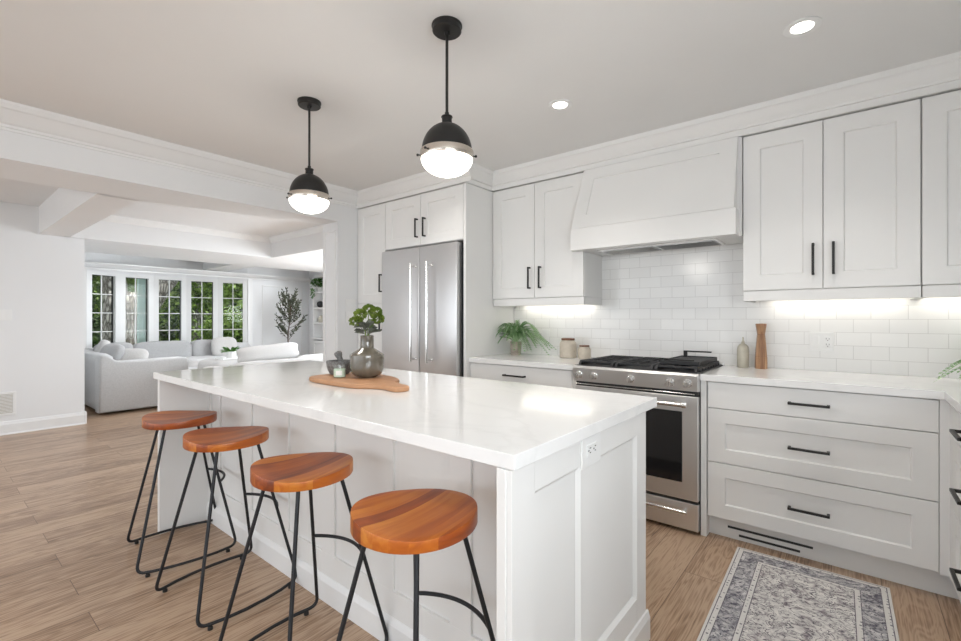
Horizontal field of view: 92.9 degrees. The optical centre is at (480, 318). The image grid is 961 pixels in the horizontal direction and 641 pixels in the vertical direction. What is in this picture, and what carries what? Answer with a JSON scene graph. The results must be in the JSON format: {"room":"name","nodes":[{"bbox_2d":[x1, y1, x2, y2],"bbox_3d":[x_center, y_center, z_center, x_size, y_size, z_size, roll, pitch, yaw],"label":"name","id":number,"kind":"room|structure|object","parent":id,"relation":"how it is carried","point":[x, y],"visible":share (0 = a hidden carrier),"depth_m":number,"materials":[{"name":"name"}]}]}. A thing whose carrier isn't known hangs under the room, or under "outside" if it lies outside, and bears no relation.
{"room":"kitchen","nodes":[
{"label":"kitchen","id":0,"kind":"room"},
{"bbox_2d":[0,201,84,421],"bbox_3d":[-6.400,0.000,3.278,0.170,2.460,5.425,0,0,39],"label":"wall","id":1,"kind":"structure","parent":0,"point":[42,277],"depth_m":5.04,"materials":[{"name":"paint"}]},
{"bbox_2d":[0,391,15,415],"bbox_3d":[-5.099,0.905,4.739,0.010,0.250,0.392,0,0,39],"label":"air vent","id":2,"kind":"object","parent":1,"relation":"in","point":[7,399],"visible":1,"depth_m":4.84,"materials":[{"name":"white plastic"}]},
{"bbox_2d":[0,411,86,435],"bbox_3d":[-6.382,1.160,3.276,0.200,0.140,5.443,0,0,39],"label":"baseboard","id":3,"kind":"structure","parent":1,"relation":"attached to","point":[71,419],"depth_m":5.04,"materials":[{"name":"paint"}]},
{"bbox_2d":[101,215,322,242],"bbox_3d":[-2.857,-1.192,5.184,2.830,0.075,2.370,0,0,39],"label":"trim","id":4,"kind":"structure","parent":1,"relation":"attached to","point":[112,218],"depth_m":6.19,"materials":[{"name":"paint"}]},
{"bbox_2d":[85,252,310,358],"bbox_3d":[-5.498,0.000,8.777,0.600,2.460,4.700,0,0,39],"label":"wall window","id":5,"kind":"structure","parent":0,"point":[271,333],"depth_m":9.48,"materials":[{"name":"paint"}]},
{"bbox_2d":[87,271,119,347],"bbox_3d":[-6.345,-0.090,7.653,0.090,1.360,0.530,0,0,15],"label":"window","id":6,"kind":"structure","parent":5,"relation":"attached to","point":[115,278],"depth_m":7.77,"materials":[{"name":"paint"}]},
{"bbox_2d":[120,274,153,343],"bbox_3d":[-6.152,-0.090,8.153,0.090,1.360,0.530,0,0,27],"label":"window","id":7,"kind":"structure","parent":5,"relation":"attached to","point":[149,313],"depth_m":8.20,"materials":[{"name":"paint"}]},
{"bbox_2d":[154,276,185,340],"bbox_3d":[-5.859,-0.090,8.603,0.090,1.360,0.530,0,0,39],"label":"window","id":8,"kind":"structure","parent":5,"relation":"attached to","point":[182,297],"depth_m":8.61,"materials":[{"name":"paint"}]},
{"bbox_2d":[186,278,217,341],"bbox_3d":[-5.479,-0.090,8.982,0.530,1.360,0.090,0,0,-39],"label":"window","id":9,"kind":"structure","parent":5,"relation":"attached to","point":[214,313],"depth_m":8.99,"materials":[{"name":"paint"}]},
{"bbox_2d":[218,280,247,342],"bbox_3d":[-5.029,-0.090,9.274,0.530,1.360,0.090,0,0,-27],"label":"window","id":10,"kind":"structure","parent":5,"relation":"attached to","point":[220,282],"depth_m":9.27,"materials":[{"name":"paint"}]},
{"bbox_2d":[309,271,322,353],"bbox_3d":[-2.326,0.000,9.203,7.189,2.460,0.120,0,0,39],"label":"wall","id":11,"kind":"structure","parent":0,"point":[311,274],"depth_m":10.37,"materials":[{"name":"paint"}]},
{"bbox_2d":[323,221,357,361],"bbox_3d":[-1.146,0.151,4.839,0.261,2.157,1.010,0,0,39],"label":"wall","id":12,"kind":"structure","parent":0,"point":[346,233],"depth_m":4.44,"materials":[{"name":"paint"}]},
{"bbox_2d":[324,230,335,361],"bbox_3d":[-1.467,0.100,4.445,0.200,1.900,0.009,0,0,39],"label":"trim","id":13,"kind":"structure","parent":12,"relation":"attached to","point":[332,231],"depth_m":4.39,"materials":[{"name":"paint"}]},
{"bbox_2d":[346,311,353,322],"bbox_3d":[-1.271,-0.013,4.474,0.008,0.112,0.117,0,0,39],"label":"light switch","id":14,"kind":"object","parent":12,"relation":"attached to","point":[349,314],"visible":0.48,"depth_m":4.45,"materials":[{"name":"white plastic"}]},
{"bbox_2d":[346,299,355,310],"bbox_3d":[-1.271,-0.130,4.474,0.008,0.112,0.117,0,0,39],"label":"light switch","id":15,"kind":"object","parent":12,"relation":"attached to","point":[350,303],"visible":1,"depth_m":4.47,"materials":[{"name":"white plastic"}]},
{"bbox_2d":[0,0,960,236],"bbox_3d":[-3.247,-1.280,4.052,12.250,0.100,10.600,0,0,39],"label":"ceiling","id":16,"kind":"structure","parent":0,"point":[227,78],"depth_m":2.25,"materials":[{"name":"paint"}]},
{"bbox_2d":[0,99,357,207],"bbox_3d":[-3.362,-1.160,1.815,0.114,0.140,6.980,0,0,39],"label":"trim","id":17,"kind":"structure","parent":16,"relation":"attached to","point":[15,117],"depth_m":3.11,"materials":[{"name":"paint"}]},
{"bbox_2d":[0,129,358,224],"bbox_3d":[-3.388,-1.079,2.312,0.554,0.303,7.720,0,0,39],"label":"beam","id":18,"kind":"structure","parent":16,"relation":"attached to","point":[25,158],"depth_m":3.24,"materials":[{"name":"paint"}]},
{"bbox_2d":[64,221,322,271],"bbox_3d":[-3.802,-1.079,7.375,1.400,0.303,4.580,0,0,39],"label":"coffer","id":19,"kind":"object","parent":16,"relation":"attached to","point":[104,237],"visible":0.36,"depth_m":6.33,"materials":[{"name":"paint"}]},
{"bbox_2d":[203,262,253,270],"bbox_3d":[-4.679,-1.079,8.453,1.320,0.303,0.370,0,0,39],"label":"bay","id":20,"kind":"object","parent":16,"relation":"attached to","point":[206,266],"visible":0.36,"depth_m":8.47,"materials":[{"name":"paint"}]},
{"bbox_2d":[271,232,322,259],"bbox_3d":[-1.993,-1.079,6.248,2.830,0.303,0.370,0,0,39],"label":"beam","id":21,"kind":"structure","parent":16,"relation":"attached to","point":[308,246],"depth_m":6.56,"materials":[{"name":"paint"}]},
{"bbox_2d":[286,96,331,213],"bbox_3d":[-0.977,-0.913,2.586,0.224,0.632,0.239,0,0,39],"label":"pendant light","id":22,"kind":"object","parent":16,"relation":"hanging from","point":[308,193],"visible":1,"depth_m":2.53,"materials":[{"name":"black metal"}]},
{"bbox_2d":[416,16,476,177],"bbox_3d":[-0.146,-0.913,1.912,0.224,0.632,0.239,0,0,39],"label":"pendant light","id":23,"kind":"object","parent":16,"relation":"hanging from","point":[446,151],"visible":1,"depth_m":1.86,"materials":[{"name":"black metal"}]},
{"bbox_2d":[548,99,571,110],"bbox_3d":[0.459,-1.226,2.628,0.138,0.006,0.138,0,0,39],"label":"recessed light","id":24,"kind":"object","parent":16,"relation":"in","point":[560,104],"visible":1,"depth_m":2.62,"materials":[{"name":"white plastic"}]},
{"bbox_2d":[783,16,822,37],"bbox_3d":[1.357,-1.226,1.925,0.138,0.006,0.138,0,0,39],"label":"recessed light","id":25,"kind":"object","parent":16,"relation":"in","point":[806,25],"visible":1,"depth_m":1.92,"materials":[{"name":"white plastic"}]},
{"bbox_2d":[0,405,960,640],"bbox_3d":[-3.247,1.290,4.052,12.250,0.120,10.600,0,0,39],"label":"floor","id":26,"kind":"structure","parent":0,"point":[69,494],"depth_m":2.23,"materials":[{"name":"brown wood"}]},
{"bbox_2d":[85,339,250,413],"bbox_3d":[-4.764,0.794,7.515,2.210,0.813,2.805,0,0,39],"label":"sectional sofa","id":27,"kind":"object","parent":26,"relation":"on","point":[111,385],"visible":0.67,"depth_m":6.09,"materials":[{"name":"grey fabric"}]},
{"bbox_2d":[94,340,110,351],"bbox_3d":[-5.437,0.465,6.551,0.199,0.315,0.422,0,0,-41],"label":"throw pillow","id":28,"kind":"object","parent":27,"relation":"on","point":[101,343],"visible":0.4,"depth_m":6.42,"materials":[{"name":"grey fabric"}]},
{"bbox_2d":[99,344,124,359],"bbox_3d":[-5.049,0.495,6.236,0.422,0.294,0.206,0,0,24],"label":"throw pillow","id":29,"kind":"object","parent":27,"relation":"on","point":[116,351],"visible":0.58,"depth_m":6.17,"materials":[{"name":"grey fabric"}]},
{"bbox_2d":[93,342,132,350],"bbox_3d":[-5.896,0.574,7.335,0.249,0.373,0.505,0,0,39],"label":"cushion","id":30,"kind":"object","parent":27,"relation":"on","point":[127,345],"depth_m":7.38,"materials":[{"name":"grey fabric"}]},
{"bbox_2d":[121,348,148,359],"bbox_3d":[-4.866,0.540,6.319,0.442,0.242,0.225,0,0,-21],"label":"throw pillow","id":31,"kind":"object","parent":27,"relation":"on","point":[130,353],"visible":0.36,"depth_m":6.31,"materials":[{"name":"grey fabric"}]},
{"bbox_2d":[133,341,191,357],"bbox_3d":[-5.468,0.574,7.863,0.249,0.374,0.866,0,0,39],"label":"cushion","id":32,"kind":"object","parent":27,"relation":"on","point":[156,349],"depth_m":7.82,"materials":[{"name":"grey fabric"}]},
{"bbox_2d":[190,339,211,355],"bbox_3d":[-5.070,0.575,8.352,0.248,0.374,0.424,0,0,39],"label":"cushion","id":33,"kind":"object","parent":27,"relation":"on","point":[197,347],"depth_m":8.23,"materials":[{"name":"grey fabric"}]},
{"bbox_2d":[186,355,225,366],"bbox_3d":[-4.964,0.760,8.086,0.850,0.170,0.780,0,0,39],"label":"seat cushion","id":34,"kind":"object","parent":27,"relation":"on","point":[193,360],"depth_m":7.77,"materials":[{"name":"grey fabric"}]},
{"bbox_2d":[211,337,236,355],"bbox_3d":[-4.712,0.530,8.397,0.422,0.369,0.215,0,0,-39],"label":"throw pillow","id":35,"kind":"object","parent":27,"relation":"on","point":[217,343],"visible":0.65,"depth_m":8.31,"materials":[{"name":"grey fabric"}]},
{"bbox_2d":[127,410,235,577],"bbox_3d":[-1.604,0.870,2.449,0.434,0.720,0.487,0,0,-43],"label":"bar stool","id":36,"kind":"object","parent":26,"relation":"on","point":[177,419],"visible":0.97,"depth_m":2.42,"materials":[{"name":"black metal"}]},
{"bbox_2d":[197,359,237,368],"bbox_3d":[-3.659,0.910,6.679,0.600,0.640,0.720,0,0,39],"label":"ottoman","id":37,"kind":"object","parent":26,"relation":"on","point":[206,362],"visible":0.12,"depth_m":6.40,"materials":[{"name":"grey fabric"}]},
{"bbox_2d":[215,356,237,359],"bbox_3d":[-3.589,0.577,6.686,0.280,0.023,0.460,0,0,39],"label":"tray","id":38,"kind":"object","parent":37,"relation":"on","point":[219,358],"visible":0.48,"depth_m":6.51,"materials":[{"name":"white plastic"}]},
{"bbox_2d":[220,346,238,357],"bbox_3d":[-3.628,0.490,6.650,0.356,0.178,0.331,0,0,39],"label":"potted plant","id":39,"kind":"object","parent":38,"relation":"on","point":[231,353],"visible":0.9,"depth_m":6.59,"materials":[{"name":"green plant"}]},
{"bbox_2d":[155,426,296,630],"bbox_3d":[-1.144,0.870,2.070,0.487,0.720,0.434,0,0,35],"label":"bar stool","id":40,"kind":"object","parent":26,"relation":"on","point":[216,439],"visible":0.93,"depth_m":2.02,"materials":[{"name":"black metal"}]},
{"bbox_2d":[204,357,322,367],"bbox_3d":[-2.740,0.850,5.907,0.920,0.680,1.320,0,0,39],"label":"sofa","id":41,"kind":"object","parent":26,"relation":"on","point":[302,358],"visible":0.09,"depth_m":5.58,"materials":[{"name":"white fabric"}]},
{"bbox_2d":[236,342,298,362],"bbox_3d":[-2.667,0.435,5.758,0.177,0.245,0.776,0,0,39],"label":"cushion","id":42,"kind":"object","parent":41,"relation":"on","point":[286,350],"visible":0.84,"depth_m":5.67,"materials":[{"name":"white fabric"}]},
{"bbox_2d":[275,287,307,341],"bbox_3d":[-3.868,0.294,9.335,0.655,1.873,0.674,0,0,-22],"label":"tree","id":43,"kind":"object","parent":26,"relation":"on","point":[290,306],"visible":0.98,"depth_m":9.33,"materials":[{"name":"green plant"}]},
{"bbox_2d":[218,452,387,640],"bbox_3d":[-0.632,0.870,1.635,0.487,0.720,0.434,0,0,32],"label":"bar stool","id":44,"kind":"object","parent":26,"relation":"on","point":[298,472],"visible":0.98,"depth_m":1.59,"materials":[{"name":"brown wood"}]},
{"bbox_2d":[297,353,322,357],"bbox_3d":[-3.081,0.905,8.490,0.865,0.530,1.050,0,0,39],"label":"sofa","id":45,"kind":"object","parent":26,"relation":"on","point":[308,355],"visible":0.06,"depth_m":8.02,"materials":[{"name":"white fabric"}]},
{"bbox_2d":[311,275,322,353],"bbox_3d":[-3.033,0.155,9.513,1.340,2.150,0.290,0,0,39],"label":"shelf unit","id":46,"kind":"object","parent":26,"relation":"on","point":[317,327],"visible":0.19,"depth_m":9.84,"materials":[{"name":"paint"}]},
{"bbox_2d":[310,278,322,298],"bbox_3d":[-3.496,-0.641,9.816,0.355,0.459,0.337,0,0,4],"label":"trailing plant","id":47,"kind":"object","parent":46,"relation":"in","point":[319,280],"visible":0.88,"depth_m":9.78,"materials":[{"name":"green plant"}]},
{"bbox_2d":[311,337,322,339],"bbox_3d":[-3.033,0.430,9.513,1.340,0.040,0.290,0,0,39],"label":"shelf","id":48,"kind":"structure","parent":46,"relation":"on","point":[318,338],"depth_m":9.74,"materials":[{"name":"paint"}]},
{"bbox_2d":[317,301,322,306],"bbox_3d":[-3.455,-0.301,9.850,0.138,0.136,0.138,0,0,39],"label":"ornament","id":49,"kind":"object","parent":46,"relation":"on","point":[320,303],"visible":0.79,"depth_m":9.80,"materials":[{"name":"ceramic"}]},
{"bbox_2d":[358,203,386,351],"bbox_3d":[-0.860,0.074,4.647,0.425,2.312,0.701,0,0,39],"label":"pantry cabinet","id":50,"kind":"object","parent":26,"relation":"on","point":[371,220],"visible":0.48,"depth_m":4.41,"materials":[{"name":"paint"}]},
{"bbox_2d":[158,380,649,640],"bbox_3d":[-0.606,0.791,2.179,2.492,0.877,0.920,0,0,39],"label":"kitchen island","id":51,"kind":"object","parent":26,"relation":"on","point":[558,548],"visible":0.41,"depth_m":1.61,"materials":[{"name":"paint"}]},
{"bbox_2d":[153,360,656,470],"bbox_3d":[-0.603,0.334,2.240,2.559,0.037,0.991,0,0,39],"label":"island countertop","id":52,"kind":"structure","parent":51,"relation":"on","point":[513,426],"depth_m":1.65,"materials":[{"name":"white stone"}]},
{"bbox_2d":[309,372,408,391],"bbox_3d":[-0.542,0.304,2.209,0.669,0.022,0.325,0,0,39],"label":"cutting board","id":53,"kind":"object","parent":52,"relation":"on","point":[383,382],"visible":0.88,"depth_m":2.12,"materials":[{"name":"brown wood"}]},
{"bbox_2d":[326,359,349,374],"bbox_3d":[-0.740,0.258,2.397,0.136,0.071,0.136,0,0,39],"label":"mortar","id":54,"kind":"object","parent":53,"relation":"on","point":[331,365],"visible":0.64,"depth_m":2.35,"materials":[{"name":"grey stone"}]},
{"bbox_2d":[334,351,343,361],"bbox_3d":[-0.735,0.220,2.393,0.063,0.100,0.041,0,0,1],"label":"pestle","id":55,"kind":"object","parent":54,"relation":"in","point":[338,354],"visible":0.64,"depth_m":2.38,"materials":[{"name":"grey stone"}]},
{"bbox_2d":[334,367,344,376],"bbox_3d":[-0.698,0.263,2.260,0.060,0.060,0.060,0,0,39],"label":"candle","id":56,"kind":"object","parent":53,"relation":"on","point":[338,372],"visible":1,"depth_m":2.23,"materials":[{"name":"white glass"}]},
{"bbox_2d":[350,335,383,377],"bbox_3d":[-0.566,0.189,2.278,0.168,0.208,0.168,0,0,39],"label":"vase","id":57,"kind":"object","parent":53,"relation":"on","point":[367,361],"visible":0.98,"depth_m":2.22,"materials":[{"name":"glass"}]},
{"bbox_2d":[348,304,384,335],"bbox_3d":[-0.565,0.030,2.278,0.138,0.207,0.156,0,0,39],"label":"leafy sprig","id":58,"kind":"object","parent":57,"relation":"in","point":[369,324],"visible":0.98,"depth_m":2.26,"materials":[{"name":"green plant"}]},
{"bbox_2d":[581,432,600,469],"bbox_3d":[0.333,0.392,1.371,0.009,0.098,0.125,0,0,39],"label":"electrical outlet","id":59,"kind":"object","parent":51,"relation":"attached to","point":[591,446],"visible":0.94,"depth_m":1.36,"materials":[{"name":"white plastic"}]},
{"bbox_2d":[587,441,596,456],"bbox_3d":[0.335,0.392,1.370,0.004,0.034,0.068,0,0,39],"label":"receptacle","id":60,"kind":"object","parent":59,"relation":"attached to","point":[591,445],"depth_m":1.37,"materials":[{"name":"white plastic"}]},
{"bbox_2d":[336,489,495,640],"bbox_3d":[-0.177,0.870,1.249,0.487,0.720,0.434,0,0,36],"label":"bar stool","id":61,"kind":"object","parent":26,"relation":"on","point":[415,522],"visible":1,"depth_m":1.21,"materials":[{"name":"brown wood"}]},
{"bbox_2d":[382,242,463,376],"bbox_3d":[-0.362,0.292,4.163,0.935,1.815,0.752,0,0,39],"label":"refrigerator","id":62,"kind":"object","parent":26,"relation":"on","point":[423,287],"visible":0.47,"depth_m":3.86,"materials":[{"name":"silver metal"}]},
{"bbox_2d":[386,183,513,376],"bbox_3d":[-0.306,0.074,4.197,0.997,2.312,0.701,0,0,39],"label":"tall cabinet","id":63,"kind":"object","parent":26,"relation":"on","point":[462,212],"visible":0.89,"depth_m":3.82,"materials":[{"name":"paint"}]},
{"bbox_2d":[470,362,575,388],"bbox_3d":[0.464,0.791,3.603,0.944,0.877,0.655,0,0,39],"label":"base cabinet","id":64,"kind":"object","parent":26,"relation":"on","point":[519,374],"visible":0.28,"depth_m":3.34,"materials":[{"name":"paint"}]},
{"bbox_2d":[469,353,592,369],"bbox_3d":[0.472,0.334,3.612,0.946,0.037,0.634,0,0,39],"label":"countertop","id":65,"kind":"structure","parent":64,"relation":"on","point":[526,360],"depth_m":3.49,"materials":[{"name":"white stone"}]},
{"bbox_2d":[495,319,556,354],"bbox_3d":[0.319,0.163,3.929,0.332,0.305,0.753,0,0,-39],"label":"potted fern","id":66,"kind":"object","parent":65,"relation":"on","point":[511,330],"visible":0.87,"depth_m":3.87,"materials":[{"name":"green plant"}]},
{"bbox_2d":[560,338,575,357],"bbox_3d":[0.703,0.237,3.667,0.132,0.155,0.132,0,0,39],"label":"storage jar","id":67,"kind":"object","parent":65,"relation":"on","point":[567,345],"visible":0.99,"depth_m":3.61,"materials":[{"name":"beige ceramic"}]},
{"bbox_2d":[578,345,590,358],"bbox_3d":[0.809,0.263,3.555,0.098,0.105,0.098,0,0,39],"label":"storage jar","id":68,"kind":"object","parent":65,"relation":"on","point":[584,351],"visible":0.95,"depth_m":3.52,"materials":[{"name":"beige ceramic"}]},
{"bbox_2d":[573,355,723,532],"bbox_3d":[1.111,0.745,3.031,0.766,0.930,0.729,0,0,39],"label":"range","id":69,"kind":"object","parent":26,"relation":"on","point":[673,427],"visible":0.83,"depth_m":2.67,"materials":[{"name":"silver metal"}]},
{"bbox_2d":[576,363,722,373],"bbox_3d":[1.128,0.323,3.051,0.766,0.028,0.640,0,0,39],"label":"cooktop","id":70,"kind":"object","parent":69,"relation":"in","point":[654,368],"depth_m":2.81,"materials":[{"name":"metal"}]},
{"bbox_2d":[660,350,716,365],"bbox_3d":[1.340,0.251,2.924,0.225,0.060,0.460,0,0,39],"label":"griddle","id":71,"kind":"object","parent":69,"relation":"on","point":[684,359],"visible":1,"depth_m":2.85,"materials":[{"name":"metal"}]},
{"bbox_2d":[696,547,899,640],"bbox_3d":[1.055,1.226,1.541,0.608,0.007,1.822,0,0,38],"label":"runner rug","id":72,"kind":"object","parent":26,"relation":"on","point":[760,596],"visible":1,"depth_m":1.94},
{"bbox_2d":[701,381,958,598],"bbox_3d":[1.845,0.791,2.481,1.062,0.877,0.655,0,0,39],"label":"base cabinet","id":73,"kind":"object","parent":26,"relation":"on","point":[846,480],"visible":0.98,"depth_m":2.23,"materials":[{"name":"paint"}]},
{"bbox_2d":[939,400,960,602],"bbox_3d":[1.580,0.791,0.964,0.655,0.877,2.288,0,0,39],"label":"base cabinet","id":74,"kind":"object","parent":26,"relation":"on","point":[949,418],"visible":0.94,"depth_m":1.96,"materials":[{"name":"paint"}]},
{"bbox_2d":[700,365,960,413],"bbox_3d":[1.371,0.334,1.462,1.611,0.037,2.839,0,0,39],"label":"countertop","id":75,"kind":"structure","parent":74,"relation":"on","point":[947,389],"depth_m":2.32,"materials":[{"name":"white stone"}]},
{"bbox_2d":[737,337,748,367],"bbox_3d":[1.682,0.217,2.924,0.068,0.195,0.068,0,0,39],"label":"soap bottle","id":76,"kind":"object","parent":75,"relation":"on","point":[742,349],"visible":1,"depth_m":2.90,"materials":[{"name":"beige ceramic"}]},
{"bbox_2d":[755,323,766,368],"bbox_3d":[1.758,0.173,2.862,0.064,0.283,0.064,0,0,-28],"label":"pepper mill","id":77,"kind":"object","parent":75,"relation":"on","point":[761,351],"visible":1,"depth_m":2.84,"materials":[{"name":"brown wood"}]},
{"bbox_2d":[934,360,960,381],"bbox_3d":[2.448,0.215,2.018,0.494,0.200,0.546,0,0,-14],"label":"potted fern","id":78,"kind":"object","parent":75,"relation":"on","point":[959,361],"visible":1,"depth_m":2.16,"materials":[{"name":"green plant"}]},
{"bbox_2d":[510,341,521,354],"bbox_3d":[0.303,0.258,3.920,0.102,0.115,0.102,0,0,39],"label":"pot","id":79,"kind":"object","parent":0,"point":[512,346],"depth_m":3.88,"materials":[{"name":"white ceramic"}]},
{"bbox_2d":[514,243,960,378],"bbox_3d":[1.083,0.000,3.603,4.760,2.460,0.120,0,0,39],"label":"wall","id":80,"kind":"structure","parent":0,"point":[666,303],"depth_m":3.06,"materials":[{"name":"tile"}]},
{"bbox_2d":[538,329,548,342],"bbox_3d":[0.545,0.155,3.956,0.117,0.115,0.009,0,0,39],"label":"electrical outlet","id":81,"kind":"object","parent":80,"relation":"attached to","point":[544,333],"visible":0.71,"depth_m":3.95,"materials":[{"name":"white plastic"}]},
{"bbox_2d":[493,173,601,306],"bbox_3d":[0.522,-0.592,3.751,0.847,0.980,0.358,0,0,39],"label":"upper cabinet","id":82,"kind":"object","parent":80,"relation":"attached to","point":[534,264],"visible":0.98,"depth_m":3.61,"materials":[{"name":"paint"}]},
{"bbox_2d":[570,137,742,255],"bbox_3d":[1.209,-0.780,3.151,1.086,0.604,0.420,0,0,39],"label":"range hood","id":83,"kind":"object","parent":80,"relation":"attached to","point":[690,197],"visible":1,"depth_m":2.96,"materials":[{"name":"paint"}]},
{"bbox_2d":[356,51,960,208],"bbox_3d":[0.811,-1.158,3.269,4.761,0.144,0.742,0,0,39],"label":"trim","id":84,"kind":"structure","parent":80,"relation":"attached to","point":[942,74],"depth_m":2.75,"materials":[{"name":"paint"}]},
{"bbox_2d":[810,332,833,351],"bbox_3d":[2.046,0.140,2.738,0.117,0.115,0.009,0,0,39],"label":"electrical outlet","id":85,"kind":"object","parent":80,"relation":"attached to","point":[819,341],"visible":1,"depth_m":2.73,"materials":[{"name":"white plastic"}]},
{"bbox_2d":[824,336,830,347],"bbox_3d":[2.067,0.140,2.718,0.034,0.068,0.004,0,0,39],"label":"receptacle","id":86,"kind":"object","parent":85,"relation":"attached to","point":[827,339],"depth_m":2.72,"materials":[{"name":"white plastic"}]},
{"bbox_2d":[743,99,920,302],"bbox_3d":[1.952,-0.592,2.590,0.770,0.980,0.358,0,0,39],"label":"upper cabinet","id":87,"kind":"object","parent":80,"relation":"attached to","point":[832,206],"visible":1,"depth_m":2.44,"materials":[{"name":"paint"}]},
{"bbox_2d":[916,90,960,299],"bbox_3d":[2.515,-0.592,2.133,0.680,0.980,0.358,0,0,39],"label":"upper cabinet","id":88,"kind":"object","parent":80,"relation":"attached to","point":[940,114],"visible":0.91,"depth_m":2.19,"materials":[{"name":"paint"}]},
{"label":"outside","id":89,"kind":"structure","parent":0,"visible":0},
{"bbox_3d":[-15.669,1.530,20.445,29.900,0.100,40.000,0,0,39],"label":"garden","id":90,"kind":"object","parent":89,"visible":0},
{"bbox_2d":[92,281,102,343],"bbox_3d":[-10.632,-1.249,11.123,3.518,5.570,4.101,0,0,-31],"label":"tree","id":91,"kind":"object","parent":90,"relation":"on","point":[94,301],"visible":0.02,"depth_m":11.70,"materials":[{"name":"green plant"}]},
{"bbox_2d":[92,275,179,340],"bbox_3d":[-11.733,-1.432,14.631,4.554,5.936,4.492,0,0,-14],"label":"tree","id":92,"kind":"object","parent":90,"relation":"on","point":[130,284],"visible":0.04,"depth_m":14.38,"materials":[{"name":"green plant"}]},
{"bbox_2d":[102,276,178,344],"bbox_3d":[-8.237,-1.243,10.465,6.761,5.565,10.675,0,0,13],"label":"tree","id":93,"kind":"object","parent":90,"relation":"on","point":[106,281],"visible":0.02,"depth_m":9.84,"materials":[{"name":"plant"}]},
{"bbox_2d":[137,279,145,342],"bbox_3d":[-6.790,-0.340,9.169,0.180,3.660,0.210,0,0,39],"label":"porch column","id":94,"kind":"structure","parent":90,"relation":"on","point":[141,283],"depth_m":9.13,"materials":[{"name":"white paint"}]},
{"bbox_2d":[92,277,242,347],"bbox_3d":[-11.908,-0.974,18.045,2.262,5.271,15.583,0,0,39],"label":"hedge","id":95,"kind":"object","parent":90,"relation":"on","point":[163,334],"visible":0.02,"depth_m":17.29,"materials":[{"name":"green plant"}]},
{"bbox_2d":[159,281,242,340],"bbox_3d":[-8.933,-1.201,14.171,3.370,5.473,3.916,0,0,-26],"label":"tree","id":96,"kind":"object","parent":90,"relation":"on","point":[195,302],"visible":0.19,"depth_m":13.79,"materials":[{"name":"green plant"}]},
{"bbox_2d":[164,283,242,337],"bbox_3d":[-8.826,-1.488,15.441,3.979,6.048,4.074,0,0,2],"label":"tree","id":97,"kind":"object","parent":90,"relation":"on","point":[233,303],"visible":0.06,"depth_m":15.38,"materials":[{"name":"green plant"}]},
{"bbox_2d":[172,289,242,341],"bbox_3d":[-7.047,0.359,12.055,2.374,2.350,3.017,0,0,23],"label":"shrub","id":98,"kind":"object","parent":90,"relation":"on","point":[229,322],"visible":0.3,"depth_m":12.20,"materials":[{"name":"green plant"}]},
{"bbox_2d":[208,283,242,341],"bbox_3d":[-7.137,-1.450,15.082,4.171,5.969,4.979,0,0,-29],"label":"tree","id":99,"kind":"object","parent":90,"relation":"on","point":[240,291],"visible":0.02,"depth_m":14.64,"materials":[{"name":"green plant"}]},
{"bbox_2d":[223,310,242,341],"bbox_3d":[-6.327,0.639,12.948,2.362,1.792,2.668,0,0,7],"label":"shrub","id":100,"kind":"object","parent":90,"relation":"on","point":[235,337],"visible":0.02,"depth_m":12.63,"materials":[{"name":"green plant"}]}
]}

